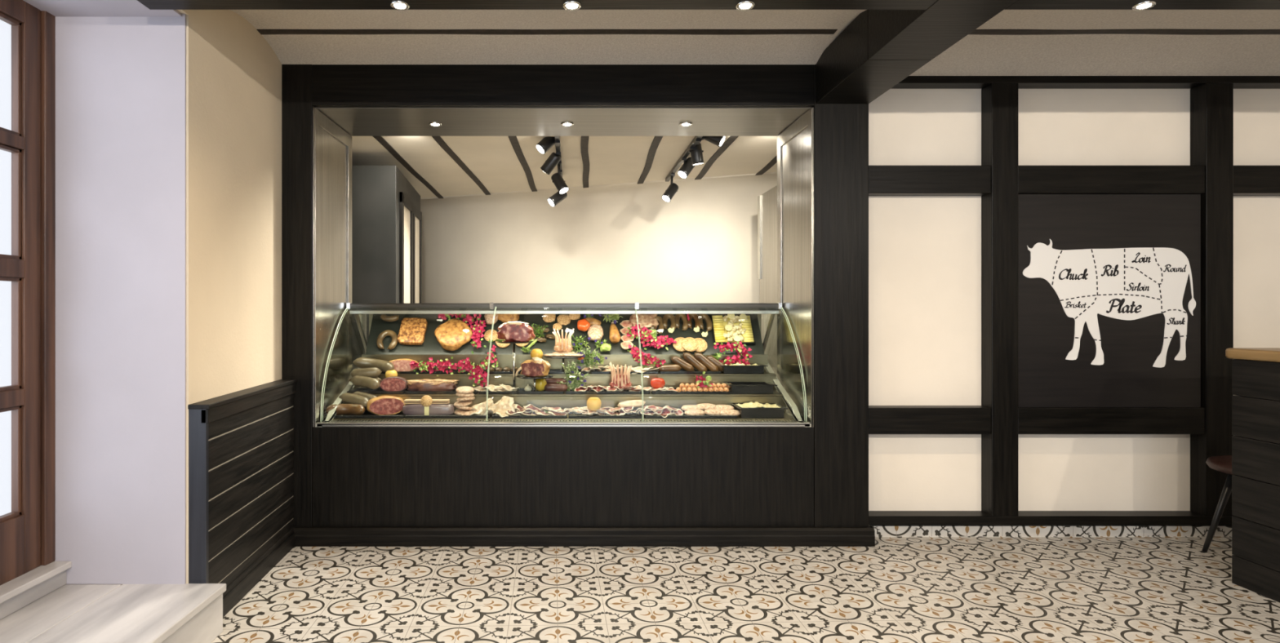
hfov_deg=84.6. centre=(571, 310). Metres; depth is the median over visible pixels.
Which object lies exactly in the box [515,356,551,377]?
rib roast
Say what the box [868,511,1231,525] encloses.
trim
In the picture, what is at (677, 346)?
patty
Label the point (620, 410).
meat slice
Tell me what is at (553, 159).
track spotlight
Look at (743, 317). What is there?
lemon slice
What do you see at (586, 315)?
bunch
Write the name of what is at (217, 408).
trim
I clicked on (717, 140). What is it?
track spotlight
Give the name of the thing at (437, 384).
smoked belly
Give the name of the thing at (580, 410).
meat slice
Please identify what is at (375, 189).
wall
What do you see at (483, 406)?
meat slice
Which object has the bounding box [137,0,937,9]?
trim
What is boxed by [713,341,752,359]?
branch
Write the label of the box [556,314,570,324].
patty
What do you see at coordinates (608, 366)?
meat slice
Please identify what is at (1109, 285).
board
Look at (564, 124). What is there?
recessed light
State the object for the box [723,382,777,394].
tub
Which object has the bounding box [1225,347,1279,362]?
countertop
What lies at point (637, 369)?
meat slice
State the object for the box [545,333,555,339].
mushroom
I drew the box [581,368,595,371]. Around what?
meat slice
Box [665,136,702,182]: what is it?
track
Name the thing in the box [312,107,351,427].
trim
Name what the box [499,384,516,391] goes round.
meat slice
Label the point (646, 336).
branch
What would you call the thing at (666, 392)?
display tray
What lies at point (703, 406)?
patty
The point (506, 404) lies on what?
meat slice
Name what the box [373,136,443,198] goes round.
trim
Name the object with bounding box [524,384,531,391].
garlic bulb
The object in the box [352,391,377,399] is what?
sausage
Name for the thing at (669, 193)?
track spotlight
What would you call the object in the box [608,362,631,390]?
rack
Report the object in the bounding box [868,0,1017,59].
trim
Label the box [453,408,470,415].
patty
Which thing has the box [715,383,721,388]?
sausage
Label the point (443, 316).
branch
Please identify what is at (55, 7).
trim
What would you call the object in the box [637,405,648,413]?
meat slice
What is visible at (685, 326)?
sausage
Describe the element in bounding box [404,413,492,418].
display tray
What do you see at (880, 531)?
baseboard
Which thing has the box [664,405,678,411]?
meat slice
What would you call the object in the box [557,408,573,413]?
meat slice
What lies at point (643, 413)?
meat slice
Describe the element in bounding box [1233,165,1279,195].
trim
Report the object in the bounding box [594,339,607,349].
bunch
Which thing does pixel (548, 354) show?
steak
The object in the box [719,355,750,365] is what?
branch
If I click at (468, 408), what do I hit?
patty
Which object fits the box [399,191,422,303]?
door
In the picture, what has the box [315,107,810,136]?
trim
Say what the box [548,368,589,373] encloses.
display tray
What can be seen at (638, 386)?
meat slice
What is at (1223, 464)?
bar stool
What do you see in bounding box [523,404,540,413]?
meat slice
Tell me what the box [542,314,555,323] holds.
patty
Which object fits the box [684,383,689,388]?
sausage
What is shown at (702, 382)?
branch
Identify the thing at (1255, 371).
counter
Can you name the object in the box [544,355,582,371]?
pedestal stand
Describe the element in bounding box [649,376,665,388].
tomato
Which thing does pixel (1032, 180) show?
trim
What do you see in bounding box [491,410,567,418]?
display tray
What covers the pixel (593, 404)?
quince
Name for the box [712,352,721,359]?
bunch
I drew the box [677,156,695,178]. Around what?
track spotlight
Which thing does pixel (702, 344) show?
patty
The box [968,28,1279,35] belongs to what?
trim
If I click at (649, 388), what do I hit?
meat slice
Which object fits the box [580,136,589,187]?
trim
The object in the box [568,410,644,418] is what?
display tray
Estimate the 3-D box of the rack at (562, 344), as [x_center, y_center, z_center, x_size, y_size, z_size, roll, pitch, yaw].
[-0.056,0.188,4.471,0.142,0.155,0.102,0,0,-4]
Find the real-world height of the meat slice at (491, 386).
0.041 m
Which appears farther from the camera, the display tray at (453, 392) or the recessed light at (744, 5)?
the display tray at (453, 392)
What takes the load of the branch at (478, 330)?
on the display case
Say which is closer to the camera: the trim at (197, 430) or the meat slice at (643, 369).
the trim at (197, 430)
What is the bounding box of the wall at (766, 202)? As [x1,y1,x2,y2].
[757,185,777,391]
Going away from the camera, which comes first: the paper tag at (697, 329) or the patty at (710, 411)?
the patty at (710, 411)
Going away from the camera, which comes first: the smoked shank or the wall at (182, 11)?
the wall at (182, 11)
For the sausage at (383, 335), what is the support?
on the display case
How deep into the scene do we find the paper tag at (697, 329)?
4.67 m
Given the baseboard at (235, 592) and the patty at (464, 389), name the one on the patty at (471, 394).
the patty at (464, 389)
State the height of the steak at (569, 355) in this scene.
0.020 m
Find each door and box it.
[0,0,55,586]
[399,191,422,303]
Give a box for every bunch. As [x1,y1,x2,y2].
[417,362,428,372]
[468,359,488,368]
[520,346,530,352]
[531,324,547,339]
[556,360,589,391]
[570,346,599,369]
[571,334,591,350]
[583,314,594,317]
[589,352,607,364]
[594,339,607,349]
[598,314,622,324]
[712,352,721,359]
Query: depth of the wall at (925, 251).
4.06 m
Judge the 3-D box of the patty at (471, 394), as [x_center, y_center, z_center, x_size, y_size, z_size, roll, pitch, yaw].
[-0.628,0.493,4.115,0.107,0.026,0.108,0,0,39]
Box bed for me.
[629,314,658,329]
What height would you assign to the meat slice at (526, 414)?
0.030 m
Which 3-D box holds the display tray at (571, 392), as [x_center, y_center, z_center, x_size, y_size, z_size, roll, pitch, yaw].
[0.218,0.497,4.322,0.516,0.016,0.184,0,0,0]
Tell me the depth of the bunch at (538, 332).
4.68 m
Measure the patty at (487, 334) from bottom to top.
0.081 m
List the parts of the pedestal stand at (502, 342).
post, plate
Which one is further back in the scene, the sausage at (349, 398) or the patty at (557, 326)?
the patty at (557, 326)
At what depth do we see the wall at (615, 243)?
6.90 m
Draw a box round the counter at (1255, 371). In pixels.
[1225,347,1279,602]
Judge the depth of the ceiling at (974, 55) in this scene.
3.66 m
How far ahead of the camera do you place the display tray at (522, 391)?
4.23 m
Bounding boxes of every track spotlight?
[535,136,559,154]
[540,151,560,174]
[547,169,567,207]
[551,160,568,194]
[662,173,678,202]
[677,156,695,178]
[688,142,704,164]
[693,136,725,146]
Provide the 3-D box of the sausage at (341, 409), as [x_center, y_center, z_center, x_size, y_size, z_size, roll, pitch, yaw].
[-1.316,0.579,4.079,0.220,0.065,0.112,0,0,-8]
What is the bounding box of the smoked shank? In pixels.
[608,321,620,343]
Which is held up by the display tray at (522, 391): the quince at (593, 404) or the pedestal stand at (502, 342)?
the pedestal stand at (502, 342)
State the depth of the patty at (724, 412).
4.03 m
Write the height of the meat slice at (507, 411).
0.035 m
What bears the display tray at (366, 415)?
on the display case
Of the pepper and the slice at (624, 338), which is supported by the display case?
the slice at (624, 338)
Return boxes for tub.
[719,362,768,373]
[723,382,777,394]
[731,401,788,417]
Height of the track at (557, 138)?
0.028 m
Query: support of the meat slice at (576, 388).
on the display tray at (571, 392)
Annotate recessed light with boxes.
[390,0,409,10]
[428,122,441,126]
[560,122,573,126]
[562,0,581,10]
[679,122,692,126]
[735,0,755,10]
[1132,0,1155,10]
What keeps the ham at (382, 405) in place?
on the display tray at (366, 415)
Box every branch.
[408,356,488,386]
[437,314,475,320]
[462,314,486,354]
[480,338,498,371]
[625,324,676,350]
[627,344,666,368]
[694,371,712,389]
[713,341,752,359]
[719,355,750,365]
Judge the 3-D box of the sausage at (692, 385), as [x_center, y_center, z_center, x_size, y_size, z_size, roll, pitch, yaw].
[0.744,0.466,4.316,0.032,0.032,0.074,0,0,8]
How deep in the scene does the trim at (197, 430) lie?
2.81 m
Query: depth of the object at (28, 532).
2.69 m
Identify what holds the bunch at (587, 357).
on the pedestal stand at (562, 357)
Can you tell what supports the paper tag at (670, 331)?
attached to the sausage at (666, 317)
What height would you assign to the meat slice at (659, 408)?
0.027 m
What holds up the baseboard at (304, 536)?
attached to the panel
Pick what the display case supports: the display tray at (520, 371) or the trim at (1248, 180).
the display tray at (520, 371)
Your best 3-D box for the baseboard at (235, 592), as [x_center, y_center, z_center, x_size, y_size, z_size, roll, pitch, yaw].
[-1.500,1.240,3.340,0.031,0.100,1.003,0,0,-3]
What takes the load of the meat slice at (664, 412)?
on the display tray at (654, 416)
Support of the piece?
on the meat slice at (628, 408)
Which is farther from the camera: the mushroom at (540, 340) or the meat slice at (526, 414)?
the mushroom at (540, 340)
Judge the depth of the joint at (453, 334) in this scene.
4.63 m
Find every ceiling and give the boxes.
[230,9,1279,75]
[351,136,777,198]
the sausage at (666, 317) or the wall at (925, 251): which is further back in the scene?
the sausage at (666, 317)
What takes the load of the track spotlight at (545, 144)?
attached to the track at (557, 138)
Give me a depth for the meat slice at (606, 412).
4.07 m
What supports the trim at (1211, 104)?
attached to the wall at (925, 251)
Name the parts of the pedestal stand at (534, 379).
post, plate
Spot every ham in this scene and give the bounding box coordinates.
[366,395,405,415]
[379,376,408,391]
[484,314,497,324]
[497,314,519,323]
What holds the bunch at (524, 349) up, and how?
on the display case
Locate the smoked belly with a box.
[405,378,458,391]
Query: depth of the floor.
3.18 m
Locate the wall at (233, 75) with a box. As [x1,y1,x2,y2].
[120,9,281,585]
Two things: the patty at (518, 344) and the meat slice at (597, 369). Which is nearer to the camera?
the meat slice at (597, 369)
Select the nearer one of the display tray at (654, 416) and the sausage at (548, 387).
the display tray at (654, 416)
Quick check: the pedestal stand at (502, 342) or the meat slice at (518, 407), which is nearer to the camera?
the meat slice at (518, 407)
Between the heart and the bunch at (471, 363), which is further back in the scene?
the heart
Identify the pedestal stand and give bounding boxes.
[497,341,530,391]
[515,375,552,391]
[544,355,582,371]
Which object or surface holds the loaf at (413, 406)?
on the display tray at (453, 415)
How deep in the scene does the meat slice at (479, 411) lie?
4.04 m
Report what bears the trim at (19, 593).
attached to the wall at (233, 75)
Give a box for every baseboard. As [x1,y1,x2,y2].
[222,527,294,617]
[293,526,875,546]
[871,525,1231,537]
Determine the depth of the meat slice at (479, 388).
4.29 m
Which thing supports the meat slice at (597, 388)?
on the display tray at (571, 392)
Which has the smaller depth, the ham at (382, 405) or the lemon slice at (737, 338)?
the ham at (382, 405)
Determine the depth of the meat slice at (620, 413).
4.02 m
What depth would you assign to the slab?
4.67 m
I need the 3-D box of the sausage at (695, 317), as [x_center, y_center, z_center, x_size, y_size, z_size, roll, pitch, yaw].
[0.821,0.072,4.734,0.102,0.121,0.088,0,0,13]
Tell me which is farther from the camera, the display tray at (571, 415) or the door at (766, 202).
the door at (766, 202)
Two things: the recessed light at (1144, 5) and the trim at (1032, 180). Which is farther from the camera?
the trim at (1032, 180)
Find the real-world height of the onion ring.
0.034 m
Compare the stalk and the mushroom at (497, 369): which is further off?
the stalk
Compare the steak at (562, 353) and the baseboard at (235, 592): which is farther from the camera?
the steak at (562, 353)
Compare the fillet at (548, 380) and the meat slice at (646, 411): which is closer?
the meat slice at (646, 411)
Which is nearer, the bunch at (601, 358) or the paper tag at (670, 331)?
the bunch at (601, 358)
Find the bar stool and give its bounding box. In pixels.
[1201,455,1234,552]
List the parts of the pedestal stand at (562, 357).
plate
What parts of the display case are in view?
rail, rail, rail, frame, rail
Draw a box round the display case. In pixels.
[315,302,811,426]
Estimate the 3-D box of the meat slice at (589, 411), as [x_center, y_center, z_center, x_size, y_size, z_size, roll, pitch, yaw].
[0.115,0.582,4.045,0.062,0.029,0.072,0,0,23]
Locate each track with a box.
[554,136,562,177]
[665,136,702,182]
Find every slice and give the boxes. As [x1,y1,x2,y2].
[461,408,482,415]
[471,398,493,415]
[473,386,488,391]
[484,384,497,391]
[486,399,501,415]
[493,386,507,391]
[493,395,517,415]
[495,412,509,417]
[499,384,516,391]
[505,410,522,415]
[509,408,526,415]
[515,404,532,413]
[516,409,532,415]
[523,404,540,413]
[524,408,537,411]
[531,408,546,415]
[534,412,553,415]
[540,407,557,412]
[543,406,561,411]
[547,410,568,415]
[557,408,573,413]
[572,407,582,413]
[573,386,587,391]
[577,386,590,391]
[577,408,587,413]
[578,406,587,409]
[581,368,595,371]
[586,386,597,390]
[586,408,597,414]
[587,366,601,371]
[591,386,604,392]
[604,365,616,370]
[604,410,617,415]
[606,386,617,391]
[608,407,623,412]
[616,409,628,415]
[618,408,631,413]
[619,320,631,328]
[619,327,631,334]
[620,334,634,342]
[620,341,633,350]
[622,406,633,411]
[628,385,641,391]
[631,367,648,373]
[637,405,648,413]
[640,367,653,370]
[640,386,653,391]
[640,411,651,415]
[644,408,656,412]
[646,404,660,410]
[649,409,662,415]
[655,406,671,411]
[655,409,671,417]
[664,386,677,391]
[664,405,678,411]
[671,408,684,415]
[724,324,732,330]
[727,314,734,319]
[733,335,741,342]
[739,314,746,319]
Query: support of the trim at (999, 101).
attached to the wall at (925, 251)
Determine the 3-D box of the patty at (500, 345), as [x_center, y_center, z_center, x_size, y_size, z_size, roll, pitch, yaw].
[-0.458,0.203,4.662,0.104,0.088,0.065,0,0,0]
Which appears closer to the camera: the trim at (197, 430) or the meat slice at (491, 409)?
the trim at (197, 430)
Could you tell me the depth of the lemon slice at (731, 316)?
4.73 m
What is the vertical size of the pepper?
0.099 m
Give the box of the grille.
[337,420,795,421]
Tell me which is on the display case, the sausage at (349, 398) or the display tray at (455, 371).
the display tray at (455, 371)
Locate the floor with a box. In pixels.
[210,537,1279,642]
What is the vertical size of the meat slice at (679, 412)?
0.046 m
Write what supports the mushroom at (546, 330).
on the display case
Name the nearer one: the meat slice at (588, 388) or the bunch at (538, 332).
the meat slice at (588, 388)
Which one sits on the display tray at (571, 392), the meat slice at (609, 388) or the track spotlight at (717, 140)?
the meat slice at (609, 388)
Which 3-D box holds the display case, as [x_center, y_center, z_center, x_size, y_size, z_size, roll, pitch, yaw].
[-0.046,0.297,4.356,2.752,0.695,0.968,0,0,0]
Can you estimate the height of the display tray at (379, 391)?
0.016 m
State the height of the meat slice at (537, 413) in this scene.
0.022 m
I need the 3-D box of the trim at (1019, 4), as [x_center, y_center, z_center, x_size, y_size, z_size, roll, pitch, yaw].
[3.268,-1.225,2.477,3.263,0.170,0.354,0,0,0]
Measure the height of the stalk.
0.098 m
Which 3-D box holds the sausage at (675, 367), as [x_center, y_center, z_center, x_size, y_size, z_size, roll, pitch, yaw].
[0.624,0.371,4.471,0.152,0.057,0.054,0,0,-1]
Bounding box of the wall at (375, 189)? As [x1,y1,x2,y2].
[351,165,420,370]
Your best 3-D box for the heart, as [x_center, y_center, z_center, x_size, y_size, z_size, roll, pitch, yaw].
[0.530,0.164,4.655,0.068,0.087,0.085,0,0,5]
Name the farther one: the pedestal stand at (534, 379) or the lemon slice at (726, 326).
the lemon slice at (726, 326)
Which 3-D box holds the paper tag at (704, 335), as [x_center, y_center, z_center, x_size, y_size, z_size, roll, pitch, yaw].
[0.881,0.157,4.647,0.044,0.038,0.027,0,0,-5]
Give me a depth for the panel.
3.87 m
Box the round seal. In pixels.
[420,395,432,415]
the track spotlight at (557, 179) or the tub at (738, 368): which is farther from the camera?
the track spotlight at (557, 179)
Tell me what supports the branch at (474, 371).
on the display case
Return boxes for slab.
[397,317,427,345]
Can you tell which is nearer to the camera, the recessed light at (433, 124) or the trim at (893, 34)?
the trim at (893, 34)
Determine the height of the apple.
0.081 m
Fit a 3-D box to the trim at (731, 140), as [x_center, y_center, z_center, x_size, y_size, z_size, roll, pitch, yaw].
[1.113,-1.188,5.460,0.071,0.008,1.821,0,0,1]
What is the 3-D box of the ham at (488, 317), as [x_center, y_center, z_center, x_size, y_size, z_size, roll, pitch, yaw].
[-0.546,0.041,4.748,0.094,0.112,0.093,0,0,-26]
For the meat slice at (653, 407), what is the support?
on the meat slice
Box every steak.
[543,353,562,356]
[552,351,575,354]
[562,353,582,357]
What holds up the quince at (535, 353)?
on the platform
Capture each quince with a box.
[530,349,542,358]
[586,396,601,411]
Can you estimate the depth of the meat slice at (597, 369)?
4.47 m
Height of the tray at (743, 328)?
0.206 m
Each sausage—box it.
[325,404,364,415]
[338,392,368,408]
[348,377,381,382]
[350,367,382,377]
[350,375,380,390]
[352,357,394,372]
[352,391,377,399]
[376,329,397,349]
[380,314,399,322]
[649,315,664,334]
[657,364,681,371]
[662,314,675,329]
[671,355,694,371]
[675,314,688,330]
[679,383,684,388]
[683,352,707,371]
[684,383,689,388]
[686,314,700,328]
[689,383,695,388]
[694,352,719,371]
[698,314,712,331]
[706,355,725,372]
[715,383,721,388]
[721,383,727,388]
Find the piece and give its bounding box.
[617,400,645,408]
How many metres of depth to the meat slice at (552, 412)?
4.05 m
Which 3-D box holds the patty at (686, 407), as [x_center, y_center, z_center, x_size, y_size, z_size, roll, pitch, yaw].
[0.706,0.577,4.127,0.128,0.036,0.076,0,0,-17]
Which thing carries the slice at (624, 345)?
on the display case
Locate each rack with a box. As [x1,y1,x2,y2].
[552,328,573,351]
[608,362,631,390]
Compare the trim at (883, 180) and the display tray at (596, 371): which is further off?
the display tray at (596, 371)
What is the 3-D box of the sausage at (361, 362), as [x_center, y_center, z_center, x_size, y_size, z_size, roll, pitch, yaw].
[-1.248,0.346,4.455,0.270,0.097,0.109,0,0,12]
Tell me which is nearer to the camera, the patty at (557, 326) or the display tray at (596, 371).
the display tray at (596, 371)
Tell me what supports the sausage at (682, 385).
on the display tray at (666, 392)
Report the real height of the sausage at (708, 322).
0.120 m
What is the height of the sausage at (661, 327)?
0.123 m
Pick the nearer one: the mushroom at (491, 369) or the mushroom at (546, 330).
the mushroom at (491, 369)
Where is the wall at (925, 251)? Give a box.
[868,88,1279,511]
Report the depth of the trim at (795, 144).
4.14 m
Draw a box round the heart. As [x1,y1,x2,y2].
[648,328,657,338]
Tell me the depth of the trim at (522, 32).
3.53 m
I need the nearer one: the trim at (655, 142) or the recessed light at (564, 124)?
the recessed light at (564, 124)
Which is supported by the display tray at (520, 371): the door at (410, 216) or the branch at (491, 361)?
the branch at (491, 361)
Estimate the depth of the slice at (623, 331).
4.70 m
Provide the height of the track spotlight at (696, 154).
0.164 m
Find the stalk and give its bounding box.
[525,336,540,351]
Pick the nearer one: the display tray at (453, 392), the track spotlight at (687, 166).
the display tray at (453, 392)
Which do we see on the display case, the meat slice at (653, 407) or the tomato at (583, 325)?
the tomato at (583, 325)
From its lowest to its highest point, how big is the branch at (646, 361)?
0.155 m
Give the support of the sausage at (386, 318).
on the display case
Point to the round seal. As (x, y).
(426, 401)
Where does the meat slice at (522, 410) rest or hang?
on the meat slice at (507, 411)
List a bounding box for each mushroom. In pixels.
[487,367,494,371]
[495,367,502,371]
[502,367,510,371]
[536,337,546,342]
[540,327,550,333]
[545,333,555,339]
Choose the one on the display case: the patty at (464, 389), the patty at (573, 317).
the patty at (573, 317)
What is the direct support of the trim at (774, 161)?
attached to the ceiling at (493, 160)
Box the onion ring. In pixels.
[706,376,711,381]
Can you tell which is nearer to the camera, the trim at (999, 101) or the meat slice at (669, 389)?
the trim at (999, 101)
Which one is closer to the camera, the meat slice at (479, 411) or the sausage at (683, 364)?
the meat slice at (479, 411)
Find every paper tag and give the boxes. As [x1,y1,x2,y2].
[667,327,674,333]
[693,325,699,332]
[701,331,707,337]
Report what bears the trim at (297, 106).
attached to the wall at (233, 75)
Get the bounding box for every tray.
[333,410,405,418]
[346,387,408,394]
[381,368,484,373]
[404,387,479,394]
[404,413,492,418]
[479,387,564,394]
[483,368,521,373]
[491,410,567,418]
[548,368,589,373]
[565,388,650,394]
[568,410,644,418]
[590,368,658,373]
[643,410,737,418]
[649,388,730,394]
[657,368,720,373]
[710,314,755,345]
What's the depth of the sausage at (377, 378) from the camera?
4.33 m
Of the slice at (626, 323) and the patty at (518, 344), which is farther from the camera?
the slice at (626, 323)
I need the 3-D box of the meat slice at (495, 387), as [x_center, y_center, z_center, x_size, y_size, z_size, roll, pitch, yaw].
[-0.417,0.482,4.280,0.108,0.040,0.100,0,0,-35]
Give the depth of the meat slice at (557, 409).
4.08 m
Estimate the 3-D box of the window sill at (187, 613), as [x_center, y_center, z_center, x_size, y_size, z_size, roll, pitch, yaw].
[-1.793,1.192,1.230,0.814,0.195,3.160,0,0,0]
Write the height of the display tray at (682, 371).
0.016 m
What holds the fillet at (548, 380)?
on the display tray at (522, 391)
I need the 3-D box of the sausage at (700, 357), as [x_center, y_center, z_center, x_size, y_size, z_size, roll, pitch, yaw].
[0.865,0.337,4.497,0.158,0.133,0.055,0,0,13]
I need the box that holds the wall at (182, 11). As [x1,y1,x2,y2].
[177,9,188,14]
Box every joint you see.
[434,318,472,351]
[497,321,535,342]
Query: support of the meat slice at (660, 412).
on the display tray at (654, 416)
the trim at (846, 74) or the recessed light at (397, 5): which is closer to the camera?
the recessed light at (397, 5)
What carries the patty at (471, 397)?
on the patty at (461, 403)
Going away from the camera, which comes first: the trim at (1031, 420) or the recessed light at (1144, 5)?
the recessed light at (1144, 5)
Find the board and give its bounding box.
[1017,194,1200,407]
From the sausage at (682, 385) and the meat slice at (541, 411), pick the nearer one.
the meat slice at (541, 411)
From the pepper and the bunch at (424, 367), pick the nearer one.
the pepper
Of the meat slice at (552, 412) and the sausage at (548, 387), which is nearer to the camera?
the meat slice at (552, 412)
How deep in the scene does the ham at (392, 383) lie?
4.28 m
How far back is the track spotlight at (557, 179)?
5.45 m
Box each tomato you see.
[577,319,590,331]
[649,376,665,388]
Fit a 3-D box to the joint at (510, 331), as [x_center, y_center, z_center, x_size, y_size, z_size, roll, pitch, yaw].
[-0.346,0.132,4.389,0.239,0.129,0.160,0,0,0]
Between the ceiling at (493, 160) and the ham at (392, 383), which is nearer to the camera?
the ham at (392, 383)
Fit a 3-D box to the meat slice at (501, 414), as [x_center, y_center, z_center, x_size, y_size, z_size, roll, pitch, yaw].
[-0.388,0.599,4.044,0.105,0.027,0.094,0,0,-24]
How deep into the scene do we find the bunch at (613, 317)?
4.74 m
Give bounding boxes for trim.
[0,561,71,619]
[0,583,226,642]
[23,0,182,16]
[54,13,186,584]
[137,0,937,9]
[187,379,297,423]
[188,409,208,583]
[208,393,293,587]
[256,29,837,35]
[281,64,315,526]
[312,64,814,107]
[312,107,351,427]
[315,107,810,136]
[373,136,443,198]
[431,136,490,195]
[508,136,537,191]
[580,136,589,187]
[636,136,662,184]
[694,136,737,179]
[755,155,777,175]
[777,106,813,426]
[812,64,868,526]
[816,9,931,103]
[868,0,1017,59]
[868,165,991,195]
[868,405,991,434]
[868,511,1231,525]
[890,75,1279,88]
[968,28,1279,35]
[981,83,1017,516]
[1004,0,1279,9]
[1017,165,1204,194]
[1017,407,1204,434]
[1190,83,1233,516]
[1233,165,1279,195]
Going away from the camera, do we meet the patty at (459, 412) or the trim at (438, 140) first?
the patty at (459, 412)
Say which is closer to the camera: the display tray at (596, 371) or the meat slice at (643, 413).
the meat slice at (643, 413)
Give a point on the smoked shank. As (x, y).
(615, 337)
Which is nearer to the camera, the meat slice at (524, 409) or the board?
the board
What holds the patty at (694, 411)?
on the display tray at (654, 416)
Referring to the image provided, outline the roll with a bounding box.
[584,317,600,326]
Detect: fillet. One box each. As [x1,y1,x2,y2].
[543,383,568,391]
[545,378,566,383]
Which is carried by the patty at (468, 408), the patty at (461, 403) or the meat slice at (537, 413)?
the patty at (461, 403)
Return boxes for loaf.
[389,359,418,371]
[402,399,454,415]
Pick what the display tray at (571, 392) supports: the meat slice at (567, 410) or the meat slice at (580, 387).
the meat slice at (580, 387)
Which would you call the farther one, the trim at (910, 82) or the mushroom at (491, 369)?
the mushroom at (491, 369)
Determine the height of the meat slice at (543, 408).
0.042 m
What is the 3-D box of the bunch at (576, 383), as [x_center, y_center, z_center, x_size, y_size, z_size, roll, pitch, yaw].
[0.008,0.410,4.320,0.203,0.206,0.096,0,0,3]
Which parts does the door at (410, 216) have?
panel, panel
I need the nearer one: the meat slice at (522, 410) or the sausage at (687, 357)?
the meat slice at (522, 410)
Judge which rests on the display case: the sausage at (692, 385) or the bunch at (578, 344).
the bunch at (578, 344)
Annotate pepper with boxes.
[535,378,546,391]
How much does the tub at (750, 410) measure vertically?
0.077 m
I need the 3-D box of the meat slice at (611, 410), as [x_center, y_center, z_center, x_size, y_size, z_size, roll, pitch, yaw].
[0.259,0.580,4.082,0.081,0.027,0.085,0,0,-34]
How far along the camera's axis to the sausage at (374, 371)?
4.29 m
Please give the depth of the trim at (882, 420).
3.96 m
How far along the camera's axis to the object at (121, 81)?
2.80 m
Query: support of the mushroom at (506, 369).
on the display tray at (520, 371)
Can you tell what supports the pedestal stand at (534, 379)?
on the display tray at (522, 391)
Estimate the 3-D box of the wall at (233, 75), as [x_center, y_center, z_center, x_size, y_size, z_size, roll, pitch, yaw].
[-1.895,-0.085,3.405,0.710,2.750,1.190,0,0,0]
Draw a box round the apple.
[385,369,397,377]
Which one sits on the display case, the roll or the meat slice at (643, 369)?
the roll
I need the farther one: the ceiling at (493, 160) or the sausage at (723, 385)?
the ceiling at (493, 160)
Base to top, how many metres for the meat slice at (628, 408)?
0.034 m
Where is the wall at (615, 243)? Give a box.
[420,172,777,303]
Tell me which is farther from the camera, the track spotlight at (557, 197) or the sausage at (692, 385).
the track spotlight at (557, 197)
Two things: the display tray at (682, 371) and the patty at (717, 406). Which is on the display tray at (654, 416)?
the patty at (717, 406)
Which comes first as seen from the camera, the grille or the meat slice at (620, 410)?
the grille
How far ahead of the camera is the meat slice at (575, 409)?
4.05 m
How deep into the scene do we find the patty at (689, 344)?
4.61 m
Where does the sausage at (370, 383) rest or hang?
on the display tray at (379, 391)
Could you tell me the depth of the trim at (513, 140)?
5.55 m
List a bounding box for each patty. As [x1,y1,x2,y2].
[453,400,471,407]
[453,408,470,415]
[455,386,474,393]
[455,392,474,397]
[456,396,475,401]
[456,406,473,410]
[484,329,497,342]
[495,337,510,347]
[515,342,528,346]
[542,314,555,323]
[552,323,562,330]
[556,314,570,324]
[568,314,580,319]
[672,337,685,351]
[680,404,701,411]
[681,337,698,351]
[684,408,705,415]
[694,337,707,352]
[695,403,715,410]
[704,408,721,415]
[715,404,734,409]
[720,408,740,416]

